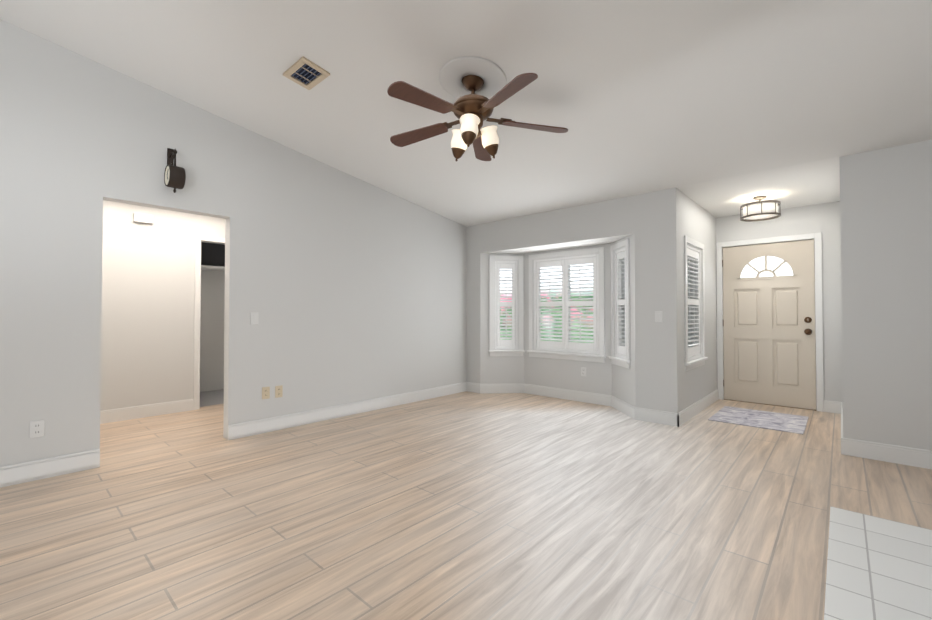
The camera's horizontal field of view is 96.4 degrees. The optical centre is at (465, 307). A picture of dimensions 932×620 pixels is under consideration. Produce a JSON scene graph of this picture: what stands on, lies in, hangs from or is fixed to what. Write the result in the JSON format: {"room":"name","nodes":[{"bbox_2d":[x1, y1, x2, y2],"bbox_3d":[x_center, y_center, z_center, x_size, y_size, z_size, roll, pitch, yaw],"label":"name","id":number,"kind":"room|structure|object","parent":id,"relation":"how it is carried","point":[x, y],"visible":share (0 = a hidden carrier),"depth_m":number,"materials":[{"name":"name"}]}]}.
{"room":"living room","nodes":[
{"label":"living room","id":0,"kind":"room"},
{"bbox_2d":[100,200,224,410],"bbox_3d":[-3.637,-0.026,4.630,0.120,2.490,5.040,-1,-1,42],"label":"wall","id":1,"kind":"structure","parent":0,"point":[148,310],"depth_m":4.63,"materials":[{"name":"paint"}]},
{"bbox_2d":[133,213,152,223],"bbox_3d":[-3.564,-0.980,4.602,0.045,0.095,0.170,-1,-1,42],"label":"door chime","id":2,"kind":"object","parent":1,"relation":"attached to","point":[143,218],"visible":0.98,"depth_m":4.58,"materials":[{"name":"white plastic"}]},
{"bbox_2d":[194,235,224,409],"bbox_3d":[-2.922,0.184,5.315,0.018,2.090,0.940,-1,-1,42],"label":"door frame","id":3,"kind":"structure","parent":1,"relation":"attached to","point":[197,313],"depth_m":4.98,"materials":[{"name":"white wood"}]},
{"bbox_2d":[200,270,224,391],"bbox_3d":[-3.858,-0.003,6.176,0.120,2.490,1.840,-1,-1,42],"label":"wall","id":4,"kind":"structure","parent":0,"point":[212,331],"depth_m":6.17,"materials":[{"name":"paint"}]},
{"bbox_2d":[201,265,224,271],"bbox_3d":[-3.609,-0.551,5.960,0.550,0.020,1.600,-1,-1,42],"label":"closet shelf","id":5,"kind":"object","parent":4,"relation":"attached to","point":[212,268],"visible":0.29,"depth_m":5.86,"materials":[{"name":"white wood"}]},
{"bbox_2d":[201,242,224,266],"bbox_3d":[-3.620,-0.786,5.974,0.480,0.450,1.500,-1,-1,42],"label":"storage bin","id":6,"kind":"object","parent":5,"relation":"on","point":[212,254],"visible":0.02,"depth_m":5.75,"materials":[{"name":"black"}]},
{"bbox_2d":[0,19,465,466],"bbox_3d":[-2.650,-0.646,3.345,0.120,3.690,8.200,-1,-1,42],"label":"wall","id":7,"kind":"structure","parent":0,"point":[348,288],"depth_m":3.77,"materials":[{"name":"paint"}]},
{"bbox_2d":[29,420,44,437],"bbox_3d":[-2.964,0.842,2.878,0.008,0.115,0.072,-1,-1,42],"label":"outlet","id":8,"kind":"object","parent":7,"relation":"attached to","point":[37,427],"visible":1,"depth_m":2.88,"materials":[{"name":"white plastic"}]},
{"bbox_2d":[164,148,185,192],"bbox_3d":[-2.376,-1.119,3.388,0.238,0.403,0.108,-1,-1,42],"label":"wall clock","id":9,"kind":"object","parent":7,"relation":"attached to","point":[174,176],"visible":1,"depth_m":3.34,"materials":[{"name":"black"}]},
{"bbox_2d":[250,312,258,324],"bbox_3d":[-2.005,0.108,3.950,0.011,0.115,0.072,-1,-1,42],"label":"light switch","id":10,"kind":"object","parent":7,"relation":"attached to","point":[254,317],"visible":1,"depth_m":3.95,"materials":[{"name":"white plastic"}]},
{"bbox_2d":[262,387,269,398],"bbox_3d":[-1.932,0.829,4.022,0.008,0.115,0.072,-1,-1,42],"label":"outlet","id":11,"kind":"object","parent":7,"relation":"attached to","point":[265,392],"visible":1,"depth_m":4.02,"materials":[{"name":"beige plastic"}]},
{"bbox_2d":[275,385,282,397],"bbox_3d":[-1.848,0.835,4.114,0.008,0.115,0.072,-1,-1,42],"label":"outlet","id":12,"kind":"object","parent":7,"relation":"attached to","point":[278,391],"visible":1,"depth_m":4.11,"materials":[{"name":"beige plastic"}]},
{"bbox_2d":[0,382,931,487],"bbox_3d":[0.131,1.109,1.907,9.100,0.135,9.830,-1,-1,42],"label":"baseboard","id":13,"kind":"structure","parent":7,"relation":"attached to","point":[20,473],"depth_m":4.37,"materials":[{"name":"white wood"}]},
{"bbox_2d":[0,391,931,619],"bbox_3d":[-0.294,1.224,2.404,11.000,0.080,10.600,-1,-1,42],"label":"floor","id":14,"kind":"structure","parent":0,"point":[466,505],"depth_m":2.35,"materials":[{"name":"brown wood"}]},
{"bbox_2d":[200,389,223,406],"bbox_3d":[-3.413,1.234,5.755,1.080,0.004,1.600,-1,-1,42],"label":"floor","id":15,"kind":"structure","parent":14,"relation":"on","point":[213,397],"depth_m":5.67,"materials":[{"name":"grey"}]},
{"bbox_2d":[708,406,808,433],"bbox_3d":[3.192,1.213,4.538,0.800,0.009,0.880,-1,-1,42],"label":"entry rug","id":16,"kind":"object","parent":14,"relation":"on","point":[791,423],"visible":1,"depth_m":4.47,"materials":[{"name":"grey fabric"}]},
{"bbox_2d":[824,506,931,619],"bbox_3d":[2.084,1.156,1.175,1.620,0.018,1.960,-1,-1,42],"label":"tile floor","id":17,"kind":"structure","parent":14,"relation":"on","point":[878,568],"depth_m":1.84,"materials":[{"name":"white tile"}]},
{"bbox_2d":[0,0,931,226],"bbox_3d":[0.752,-1.930,1.447,7.740,1.318,10.150,-1,-1,42],"label":"ceiling","id":18,"kind":"structure","parent":0,"point":[635,97],"depth_m":2.90,"materials":[{"name":"paint"}]},
{"bbox_2d":[283,56,329,89],"bbox_3d":[-1.161,-1.691,3.026,0.310,0.045,0.209,-1,-1,42],"label":"ceiling vent","id":19,"kind":"object","parent":18,"relation":"in","point":[304,72],"visible":0.98,"depth_m":3.02,"materials":[{"name":"beige metal"}]},
{"bbox_2d":[387,56,567,161],"bbox_3d":[0.008,-1.346,2.898,1.335,0.569,1.297,-1,-1,42],"label":"fan","id":20,"kind":"object","parent":18,"relation":"hanging from","point":[481,90],"visible":1,"depth_m":2.86,"materials":[{"name":"brown wood"}]},
{"bbox_2d":[740,195,780,221],"bbox_3d":[3.261,-1.104,4.619,0.370,0.235,0.370,-1,-1,42],"label":"drum pendant light","id":21,"kind":"object","parent":18,"relation":"hanging from","point":[760,210],"visible":1,"depth_m":4.53,"materials":[{"name":"white glass"}]},
{"bbox_2d":[466,192,656,409],"bbox_3d":[1.207,-0.063,5.514,2.690,2.590,0.600,-1,-1,42],"label":"wall","id":22,"kind":"structure","parent":0,"point":[619,218],"depth_m":5.23,"materials":[{"name":"paint"}]},
{"bbox_2d":[488,255,524,355],"bbox_3d":[0.579,-0.017,6.083,0.517,1.454,0.194,0,-1,-3],"label":"bay window","id":23,"kind":"structure","parent":22,"relation":"in","point":[506,347],"depth_m":6.03,"materials":[{"name":"white wood"}]},
{"bbox_2d":[506,238,622,252],"bbox_3d":[1.299,-0.862,5.591,2.200,0.150,0.420,-1,-1,42],"label":"ceiling","id":24,"kind":"structure","parent":22,"relation":"attached to","point":[571,246],"depth_m":5.43,"materials":[{"name":"paint"}]},
{"bbox_2d":[527,247,605,362],"bbox_3d":[1.361,-0.023,5.647,1.150,1.455,0.195,-1,-1,42],"label":"window shutters","id":25,"kind":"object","parent":22,"relation":"in","point":[565,348],"depth_m":5.60,"materials":[{"name":"white wood"}]},
{"bbox_2d":[581,367,585,375],"bbox_3d":[1.526,0.841,5.409,0.072,0.115,0.008,-1,-1,42],"label":"outlet","id":26,"kind":"object","parent":22,"relation":"attached to","point":[583,371],"visible":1,"depth_m":5.41,"materials":[{"name":"white plastic"}]},
{"bbox_2d":[609,239,629,368],"bbox_3d":[1.875,-0.035,4.914,0.194,1.454,0.517,0,-1,-3],"label":"bay window","id":27,"kind":"structure","parent":22,"relation":"in","point":[620,313],"depth_m":5.00,"materials":[{"name":"white wood"}]},
{"bbox_2d":[655,311,661,321],"bbox_3d":[2.019,0.100,4.367,0.075,0.115,0.011,-1,-1,42],"label":"light switch","id":28,"kind":"object","parent":22,"relation":"attached to","point":[658,316],"visible":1,"depth_m":4.37,"materials":[{"name":"white plastic"}]},
{"bbox_2d":[655,188,716,412],"bbox_3d":[2.759,-0.070,5.077,0.200,2.590,2.030,-1,-1,42],"label":"wall","id":29,"kind":"structure","parent":0,"point":[679,214],"depth_m":4.37,"materials":[{"name":"paint"}]},
{"bbox_2d":[684,235,707,370],"bbox_3d":[2.554,-0.036,4.816,0.245,1.455,0.850,-1,-1,42],"label":"sidelight window","id":30,"kind":"structure","parent":29,"relation":"in","point":[694,296],"depth_m":4.90,"materials":[{"name":"white wood"}]},
{"bbox_2d":[716,201,842,401],"bbox_3d":[3.910,-0.067,5.271,1.250,2.590,0.200,-1,-1,42],"label":"wall","id":31,"kind":"structure","parent":0,"point":[824,218],"depth_m":4.87,"materials":[{"name":"paint"}]},
{"bbox_2d":[722,239,816,410],"bbox_3d":[3.788,0.214,5.254,0.950,2.028,0.162,-1,-1,42],"label":"front door","id":32,"kind":"structure","parent":31,"relation":"in","point":[769,341],"depth_m":5.22,"materials":[{"name":"painted wood"},{"name":"glass"},{"name":"metal"}]},
{"bbox_2d":[716,232,823,411],"bbox_3d":[3.844,0.179,5.314,1.080,2.100,0.218,-1,-1,42],"label":"door frame","id":33,"kind":"structure","parent":31,"relation":"attached to","point":[816,237],"depth_m":5.02,"materials":[{"name":"white wood"}]},
{"bbox_2d":[839,151,877,442],"bbox_3d":[3.835,-0.085,4.106,0.200,2.590,2.030,-1,-1,42],"label":"wall","id":34,"kind":"structure","parent":0,"point":[858,307],"depth_m":3.35,"materials":[{"name":"paint"}]},
{"bbox_2d":[873,140,931,450],"bbox_3d":[4.514,-0.113,2.261,3.280,2.590,0.200,-1,-1,42],"label":"wall","id":35,"kind":"structure","parent":0,"point":[903,224],"depth_m":3.18,"materials":[{"name":"paint"}]},
{"label":"outside","id":36,"kind":"structure","parent":0,"visible":0},
{"bbox_2d":[500,263,592,342],"bbox_3d":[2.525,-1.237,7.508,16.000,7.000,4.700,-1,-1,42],"label":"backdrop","id":37,"kind":"structure","parent":36,"point":[587,267],"depth_m":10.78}
]}

